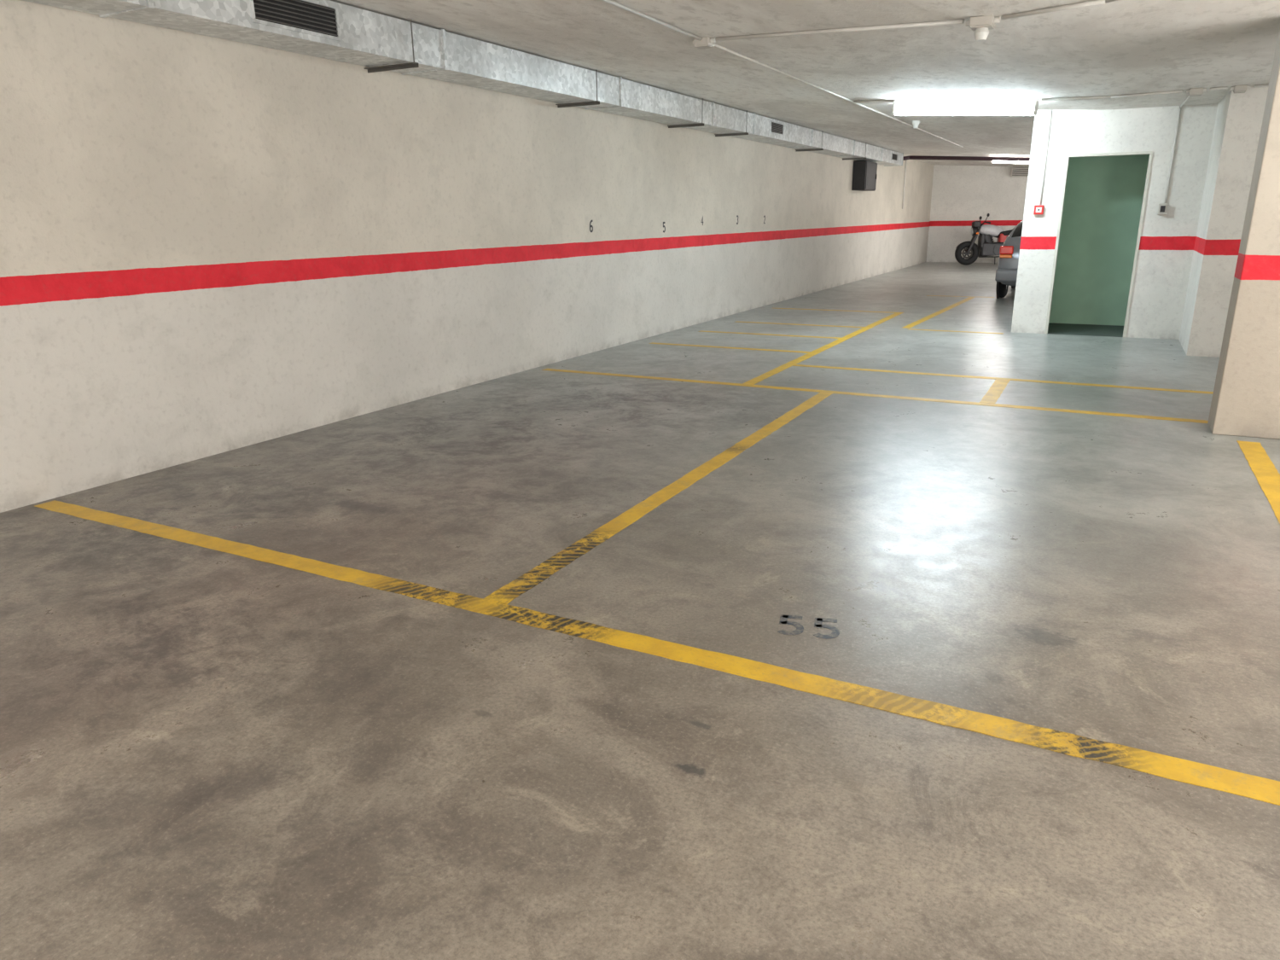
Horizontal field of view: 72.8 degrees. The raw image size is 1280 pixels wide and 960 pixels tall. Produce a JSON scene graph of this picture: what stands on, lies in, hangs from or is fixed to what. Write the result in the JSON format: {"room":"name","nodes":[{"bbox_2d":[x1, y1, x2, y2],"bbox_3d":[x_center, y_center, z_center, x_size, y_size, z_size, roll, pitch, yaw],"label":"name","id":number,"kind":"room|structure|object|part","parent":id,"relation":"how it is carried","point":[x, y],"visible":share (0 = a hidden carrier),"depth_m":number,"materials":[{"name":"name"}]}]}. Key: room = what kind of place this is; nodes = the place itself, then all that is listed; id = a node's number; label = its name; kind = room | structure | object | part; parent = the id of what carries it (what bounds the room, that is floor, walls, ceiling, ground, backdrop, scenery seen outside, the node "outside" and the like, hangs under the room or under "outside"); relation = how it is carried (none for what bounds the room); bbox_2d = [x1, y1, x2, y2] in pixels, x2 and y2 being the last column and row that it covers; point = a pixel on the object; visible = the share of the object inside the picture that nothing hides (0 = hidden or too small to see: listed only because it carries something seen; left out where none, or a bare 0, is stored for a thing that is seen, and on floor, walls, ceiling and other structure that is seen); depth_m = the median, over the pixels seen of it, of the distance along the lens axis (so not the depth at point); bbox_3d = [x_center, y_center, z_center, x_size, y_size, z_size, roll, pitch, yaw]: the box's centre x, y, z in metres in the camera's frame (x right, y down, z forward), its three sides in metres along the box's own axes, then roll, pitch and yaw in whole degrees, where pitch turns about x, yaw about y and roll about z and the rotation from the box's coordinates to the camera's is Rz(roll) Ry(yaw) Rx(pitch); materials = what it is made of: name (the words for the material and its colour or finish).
{"room":"parking garage","nodes":[
{"label":"parking garage","id":0,"kind":"room"},
{"bbox_2d":[0,0,934,512],"bbox_3d":[0.794,-3.721,12.361,0.200,2.930,36.000,8,19,27],"label":"wall","id":1,"kind":"structure","parent":0,"point":[210,246],"depth_m":6.37,"materials":[{"name":"paint"}]},
{"bbox_2d":[22,0,903,166],"bbox_3d":[-0.370,-4.073,9.181,0.500,0.318,28.301,8,19,27],"label":"air duct","id":2,"kind":"object","parent":1,"relation":"attached to","point":[327,29],"visible":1,"depth_m":6.71,"materials":[{"name":"metal"}]},
{"bbox_2d":[249,0,341,40],"bbox_3d":[-2.172,-2.951,5.491,0.012,0.210,0.700,8,19,27],"label":"vent grille","id":3,"kind":"object","parent":2,"relation":"attached to","point":[314,20],"depth_m":5.52,"materials":[{"name":"metal"}]},
{"bbox_2d":[769,120,784,135],"bbox_3d":[2.097,-5.375,13.260,0.012,0.180,0.600,8,19,27],"label":"vent grille","id":4,"kind":"object","parent":2,"relation":"attached to","point":[776,127],"depth_m":13.25,"materials":[{"name":"metal"}]},
{"bbox_2d":[891,152,897,161],"bbox_3d":[5.952,-7.551,20.281,0.012,0.170,0.600,8,19,27],"label":"vent grille","id":5,"kind":"object","parent":2,"relation":"attached to","point":[894,155],"depth_m":20.30,"materials":[{"name":"metal"}]},
{"bbox_2d":[589,220,593,232],"bbox_3d":[-0.546,-2.846,9.727,0.002,0.138,0.074,8,19,27],"label":"number marking","id":6,"kind":"object","parent":1,"relation":"attached to","point":[591,226],"depth_m":9.72,"materials":[{"name":"paint"}]},
{"bbox_2d":[851,160,877,191],"bbox_3d":[5.006,-6.748,19.276,0.315,0.600,1.000,8,19,27],"label":"electrical box","id":7,"kind":"object","parent":1,"relation":"attached to","point":[864,175],"visible":1,"depth_m":18.91,"materials":[{"name":"black metal"}]},
{"bbox_3d":[5.123,-6.731,19.217,0.020,0.560,0.940,8,19,27],"label":"door","id":8,"kind":"part","parent":7,"relation":"part of","materials":[{"name":"black metal"}]},
{"bbox_2d":[901,160,907,209],"bbox_3d":[7.160,-8.026,23.490,0.038,1.305,0.040,8,19,27],"label":"conduit","id":9,"kind":"object","parent":1,"relation":"attached to","point":[905,160],"visible":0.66,"depth_m":23.48,"materials":[{"name":"grey plastic"}]},
{"bbox_2d":[0,261,1279,959],"bbox_3d":[4.888,-1.681,10.746,9.400,0.154,36.000,8,19,27],"label":"floor","id":10,"kind":"structure","parent":0,"point":[206,753],"depth_m":2.99,"materials":[{"name":"concrete"}]},
{"bbox_2d":[34,500,1279,805],"bbox_3d":[-0.455,0.536,3.420,6.550,0.002,0.121,8,19,27],"label":"parking line","id":11,"kind":"object","parent":10,"relation":"on","point":[1172,768],"visible":1,"depth_m":2.96,"materials":[{"name":"yellow paint"}]},
{"bbox_2d":[483,392,832,604],"bbox_3d":[0.523,-0.135,5.589,0.121,0.002,4.810,8,19,27],"label":"parking line","id":12,"kind":"object","parent":10,"relation":"on","point":[509,592],"visible":1,"depth_m":4.55,"materials":[{"name":"yellow paint"}]},
{"bbox_2d":[648,342,810,353],"bbox_3d":[1.027,-1.576,10.321,2.030,0.002,0.106,8,19,27],"label":"parking line","id":13,"kind":"object","parent":10,"relation":"on","point":[651,342],"visible":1,"depth_m":10.29,"materials":[{"name":"yellow paint"}]},
{"bbox_2d":[698,330,839,338],"bbox_3d":[1.671,-1.912,11.401,1.940,0.002,0.106,8,19,27],"label":"parking line","id":14,"kind":"object","parent":10,"relation":"on","point":[701,330],"visible":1,"depth_m":11.35,"materials":[{"name":"yellow paint"}]},
{"bbox_2d":[735,320,863,327],"bbox_3d":[2.250,-2.224,12.404,1.890,0.002,0.106,8,19,27],"label":"parking line","id":15,"kind":"object","parent":10,"relation":"on","point":[736,321],"visible":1,"depth_m":12.36,"materials":[{"name":"yellow paint"}]},
{"bbox_2d":[777,614,839,639],"bbox_3d":[0.643,0.558,3.299,0.229,0.002,0.172,3,17,13],"label":"number marking","id":16,"kind":"object","parent":10,"relation":"on","point":[783,619],"depth_m":3.30,"materials":[{"name":"grey paint"}]},
{"bbox_2d":[742,312,903,384],"bbox_3d":[2.564,-1.774,10.905,0.116,0.002,6.740,8,19,27],"label":"parking line","id":17,"kind":"object","parent":10,"relation":"on","point":[758,379],"visible":1,"depth_m":9.82,"materials":[{"name":"yellow paint"}]},
{"bbox_2d":[774,308,895,313],"bbox_3d":[3.136,-2.776,14.182,2.050,0.002,0.106,8,19,27],"label":"parking line","id":18,"kind":"object","parent":10,"relation":"on","point":[775,308],"visible":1,"depth_m":14.17,"materials":[{"name":"yellow paint"}]},
{"bbox_2d":[541,368,1208,423],"bbox_3d":[1.737,-0.769,7.628,6.160,0.002,0.106,8,19,27],"label":"parking line","id":19,"kind":"object","parent":10,"relation":"on","point":[550,369],"visible":0.95,"depth_m":7.36,"materials":[{"name":"yellow paint"}]},
{"bbox_2d":[902,296,975,328],"bbox_3d":[4.883,-2.727,13.942,0.116,0.002,5.054,9,19,29],"label":"parking line","id":20,"kind":"object","parent":10,"relation":"on","point":[953,305],"visible":1,"depth_m":13.49,"materials":[{"name":"yellow paint"}]},
{"bbox_2d":[908,328,1003,333],"bbox_3d":[4.157,-1.963,11.456,1.200,0.002,0.086,8,19,28],"label":"parking line","id":21,"kind":"object","parent":10,"relation":"on","point":[909,328],"visible":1,"depth_m":11.43,"materials":[{"name":"yellow paint"}]},
{"bbox_2d":[926,295,994,297],"bbox_3d":[5.983,-3.433,16.222,1.200,0.002,0.096,8,19,27],"label":"parking line","id":22,"kind":"object","parent":10,"relation":"on","point":[927,295],"visible":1,"depth_m":16.18,"materials":[{"name":"yellow paint"}]},
{"bbox_2d":[954,213,1013,265],"bbox_3d":[10.472,-7.079,25.548,2.154,1.493,0.892,6,18,22],"label":"motorcycle","id":23,"kind":"object","parent":10,"relation":"on","point":[986,247],"visible":0.61,"depth_m":25.50,"materials":[{"name":"metal"}]},
{"bbox_3d":[10.320,-7.345,25.556,0.776,0.349,0.403,1,11,6],"label":"fuel tank","id":24,"kind":"part","parent":23,"relation":"part of","materials":[{"name":"white metal"}]},
{"bbox_3d":[10.778,-7.074,25.562,0.426,0.358,0.291,1,11,6],"label":"panel","id":25,"kind":"part","parent":23,"relation":"part of","materials":[{"name":"red plastic"}]},
{"bbox_3d":[10.978,-7.356,25.487,0.896,0.358,0.314,1,11,6],"label":"seat","id":26,"kind":"part","parent":23,"relation":"part of","materials":[{"name":"rubber"}]},
{"bbox_2d":[979,378,1009,403],"bbox_3d":[3.119,-0.783,7.610,0.126,0.002,1.160,8,19,27],"label":"parking line","id":27,"kind":"object","parent":10,"relation":"on","point":[997,388],"visible":1,"depth_m":7.55,"materials":[{"name":"yellow paint"}]},
{"bbox_2d":[793,364,1213,394],"bbox_3d":[3.332,-0.960,8.183,3.880,0.002,0.106,8,19,27],"label":"parking line","id":28,"kind":"object","parent":10,"relation":"on","point":[803,365],"visible":0.97,"depth_m":8.11,"materials":[{"name":"yellow paint"}]},
{"bbox_2d":[994,220,1023,298],"bbox_3d":[7.878,-4.253,16.372,2.000,1.501,4.186,8,19,27],"label":"car","id":29,"kind":"object","parent":10,"relation":"on","point":[1006,273],"visible":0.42,"depth_m":15.00,"materials":[{"name":"silver metal"}]},
{"bbox_2d":[999,245,1013,254],"bbox_3d":[6.338,-3.973,14.990,0.220,0.140,0.150,8,19,27],"label":"tail light","id":30,"kind":"object","parent":29,"relation":"on","point":[1003,249],"depth_m":14.93,"materials":[{"name":"red plastic"}]},
{"bbox_2d":[1236,440,1279,523],"bbox_3d":[3.093,0.306,4.019,0.136,0.002,4.290,8,19,27],"label":"parking line","id":31,"kind":"object","parent":10,"relation":"on","point":[1268,477],"visible":1,"depth_m":5.16,"materials":[{"name":"yellow paint"}]},
{"bbox_2d":[329,0,1279,167],"bbox_3d":[4.849,-4.516,9.887,9.400,0.520,36.000,8,19,27],"label":"ceiling","id":32,"kind":"structure","parent":0,"point":[1120,47],"depth_m":6.89,"materials":[{"name":"concrete"}]},
{"bbox_2d":[601,0,701,40],"bbox_3d":[-2.361,-1.739,1.425,0.023,0.024,12.130,8,19,27],"label":"conduit","id":33,"kind":"object","parent":32,"relation":"attached to","point":[611,2],"visible":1,"depth_m":5.85,"materials":[{"name":"grey plastic"}]},
{"bbox_2d":[692,36,715,49],"bbox_3d":[0.489,-3.334,6.618,0.180,0.062,0.120,8,19,27],"label":"junction box","id":34,"kind":"object","parent":32,"relation":"attached to","point":[706,42],"visible":0.98,"depth_m":6.58,"materials":[{"name":"grey plastic"}]},
{"bbox_3d":[0.489,-3.308,6.626,0.108,0.007,0.108,8,19,27],"label":"box lid","id":35,"kind":"part","parent":34,"relation":"part of","materials":[{"name":"grey plastic"}]},
{"bbox_2d":[714,42,962,147],"bbox_3d":[3.548,-5.080,12.182,0.023,0.024,13.030,8,19,27],"label":"conduit","id":36,"kind":"object","parent":32,"relation":"attached to","point":[718,46],"visible":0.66,"depth_m":8.88,"materials":[{"name":"grey plastic"}]},
{"bbox_2d":[715,18,964,40],"bbox_3d":[1.316,-3.123,6.034,1.842,0.135,0.025,11,21,35],"label":"conduit","id":37,"kind":"object","parent":32,"relation":"attached to","point":[951,21],"visible":1,"depth_m":5.96,"materials":[{"name":"grey plastic"}]},
{"bbox_2d":[853,100,893,102],"bbox_3d":[2.752,-4.462,10.228,0.466,0.050,0.021,8,19,27],"label":"conduit","id":38,"kind":"object","parent":32,"relation":"attached to","point":[853,101],"visible":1,"depth_m":10.22,"materials":[{"name":"grey plastic"}]},
{"bbox_2d":[911,120,919,128],"bbox_3d":[4.011,-5.173,12.626,0.120,0.104,0.120,8,19,27],"label":"smoke detector","id":39,"kind":"object","parent":32,"relation":"attached to","point":[915,123],"visible":0.98,"depth_m":12.59,"materials":[{"name":"white plastic"}]},
{"bbox_2d":[891,98,1038,115],"bbox_3d":[3.655,-4.213,9.809,1.556,0.252,0.164,8,19,27],"label":"lamp","id":40,"kind":"object","parent":32,"relation":"attached to","point":[947,107],"visible":1,"depth_m":9.74,"materials":[{"name":"white plastic"}]},
{"bbox_2d":[895,104,1034,115],"bbox_3d":[3.654,-4.187,9.818,1.490,0.107,0.164,12,21,25],"label":"diffuser","id":41,"kind":"object","parent":40,"relation":"attached to","point":[900,109],"depth_m":9.75,"materials":[{"name":"white plastic"}]},
{"bbox_2d":[902,155,1029,161],"bbox_3d":[9.983,-7.232,19.348,8.854,0.324,0.090,8,19,27],"label":"ceiling pipe","id":42,"kind":"object","parent":32,"relation":"attached to","point":[910,157],"visible":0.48,"depth_m":20.44,"materials":[{"name":"grey metal"}]},
{"bbox_2d":[965,15,1000,40],"bbox_3d":[2.158,-2.846,5.475,0.200,0.130,0.140,8,19,27],"label":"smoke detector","id":43,"kind":"object","parent":32,"relation":"attached to","point":[981,24],"visible":1,"depth_m":5.43,"materials":[{"name":"grey plastic"}]},
{"bbox_3d":[2.158,-2.852,5.473,0.126,0.007,0.126,8,19,27],"label":"box lid","id":44,"kind":"part","parent":43,"relation":"part of","materials":[{"name":"grey plastic"}]},
{"bbox_2d":[990,155,1029,163],"bbox_3d":[9.039,-7.476,20.264,1.556,0.252,0.164,8,19,27],"label":"lamp","id":45,"kind":"object","parent":32,"relation":"attached to","point":[992,161],"visible":0.34,"depth_m":20.39,"materials":[{"name":"white plastic"}]},
{"bbox_2d":[992,160,1029,163],"bbox_3d":[9.037,-7.450,20.273,1.490,0.107,0.164,12,21,25],"label":"diffuser","id":46,"kind":"object","parent":45,"relation":"attached to","point":[993,161],"depth_m":20.37,"materials":[{"name":"white plastic"}]},
{"bbox_2d":[1000,0,1118,20],"bbox_3d":[3.462,-2.261,3.392,0.026,0.061,4.807,-10,19,-29],"label":"conduit","id":47,"kind":"object","parent":32,"relation":"attached to","point":[1093,2],"visible":1,"depth_m":5.06,"materials":[{"name":"grey plastic"}]},
{"bbox_2d":[1041,89,1183,100],"bbox_3d":[4.833,-3.968,8.953,1.341,0.064,0.086,14,22,40],"label":"conduit","id":48,"kind":"object","parent":32,"relation":"attached to","point":[1182,90],"visible":1,"depth_m":8.89,"materials":[{"name":"grey plastic"}]},
{"bbox_2d":[1186,87,1206,96],"bbox_3d":[5.449,-3.800,8.502,0.170,0.062,0.110,8,19,27],"label":"junction box","id":49,"kind":"object","parent":32,"relation":"attached to","point":[1196,91],"visible":1,"depth_m":8.46,"materials":[{"name":"grey plastic"}]},
{"bbox_2d":[1209,87,1227,90],"bbox_3d":[5.608,-3.792,8.406,0.150,0.024,0.023,9,20,30],"label":"conduit","id":50,"kind":"object","parent":32,"relation":"attached to","point":[1217,88],"visible":1,"depth_m":8.40,"materials":[{"name":"grey plastic"}]},
{"bbox_2d":[1229,84,1250,93],"bbox_3d":[5.758,-3.751,8.324,0.160,0.062,0.100,8,19,27],"label":"junction box","id":51,"kind":"object","parent":32,"relation":"attached to","point":[1237,89],"visible":1,"depth_m":8.29,"materials":[{"name":"grey plastic"}]},
{"bbox_2d":[1254,83,1268,87],"bbox_3d":[6.205,-3.705,8.093,0.790,0.024,0.023,8,19,27],"label":"conduit","id":52,"kind":"object","parent":32,"relation":"attached to","point":[1265,84],"visible":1,"depth_m":8.23,"materials":[{"name":"grey plastic"}]},
{"bbox_2d":[926,164,1029,262],"bbox_3d":[13.182,-7.865,25.435,9.000,2.950,0.200,8,19,27],"label":"wall","id":53,"kind":"structure","parent":0,"point":[961,194],"depth_m":26.76,"materials":[{"name":"paint"}]},
{"bbox_2d":[1010,168,1029,177],"bbox_3d":[11.403,-9.137,25.764,0.700,0.240,0.228,8,19,27],"label":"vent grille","id":54,"kind":"object","parent":53,"relation":"attached to","point":[1015,171],"visible":0.58,"depth_m":25.72,"materials":[{"name":"grey plastic"}]},
{"bbox_2d":[1049,154,1149,325],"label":"door","id":55,"kind":"structure","parent":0,"point":[1104,194],"depth_m":11.63,"materials":[{"name":"paint"}]},
{"bbox_2d":[1011,103,1217,339],"bbox_3d":[5.669,-3.109,10.535,1.880,2.690,0.120,8,19,27],"label":"wall partition","id":56,"kind":"structure","parent":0,"point":[1166,244],"depth_m":10.34,"materials":[{"name":"paint"}]},
{"bbox_2d":[1033,204,1044,214],"bbox_3d":[4.945,-3.349,10.757,0.110,0.110,0.051,8,19,27],"label":"fire alarm","id":57,"kind":"object","parent":56,"relation":"attached to","point":[1038,209],"visible":1,"depth_m":10.74,"materials":[{"name":"red plastic"}]},
{"bbox_2d":[1039,110,1052,204],"bbox_3d":[4.953,-3.928,10.591,0.021,1.084,0.022,8,19,27],"label":"conduit","id":58,"kind":"object","parent":56,"relation":"attached to","point":[1050,113],"visible":1,"depth_m":10.58,"materials":[{"name":"grey plastic"}]},
{"bbox_2d":[1044,151,1152,337],"bbox_3d":[5.600,-2.862,10.646,0.910,2.155,0.137,8,19,27],"label":"door frame","id":59,"kind":"structure","parent":56,"relation":"attached to","point":[1150,153],"depth_m":10.52,"materials":[{"name":"paint"}]},
{"bbox_2d":[1157,203,1168,214],"bbox_3d":[6.122,-3.175,10.161,0.090,0.120,0.058,8,19,27],"label":"light switch","id":60,"kind":"object","parent":56,"relation":"attached to","point":[1162,208],"visible":1,"depth_m":10.14,"materials":[{"name":"grey plastic"}]},
{"bbox_2d":[1164,95,1191,203],"bbox_3d":[5.814,-3.546,9.362,0.023,1.054,1.501,7,19,25],"label":"conduit","id":61,"kind":"object","parent":56,"relation":"attached to","point":[1189,96],"visible":0.94,"depth_m":9.96,"materials":[{"name":"grey plastic"}]},
{"bbox_2d":[1178,86,1268,357],"bbox_3d":[7.135,-2.848,9.676,1.550,2.650,2.610,8,19,27],"label":"wall","id":62,"kind":"structure","parent":0,"point":[1239,116],"depth_m":8.92,"materials":[{"name":"paint"}]},
{"bbox_2d":[1207,26,1279,439],"bbox_3d":[4.393,-1.581,5.639,0.775,2.640,0.350,8,19,27],"label":"wall pillar","id":63,"kind":"structure","parent":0,"point":[1246,398],"depth_m":5.77,"materials":[{"name":"paint"}]}
]}

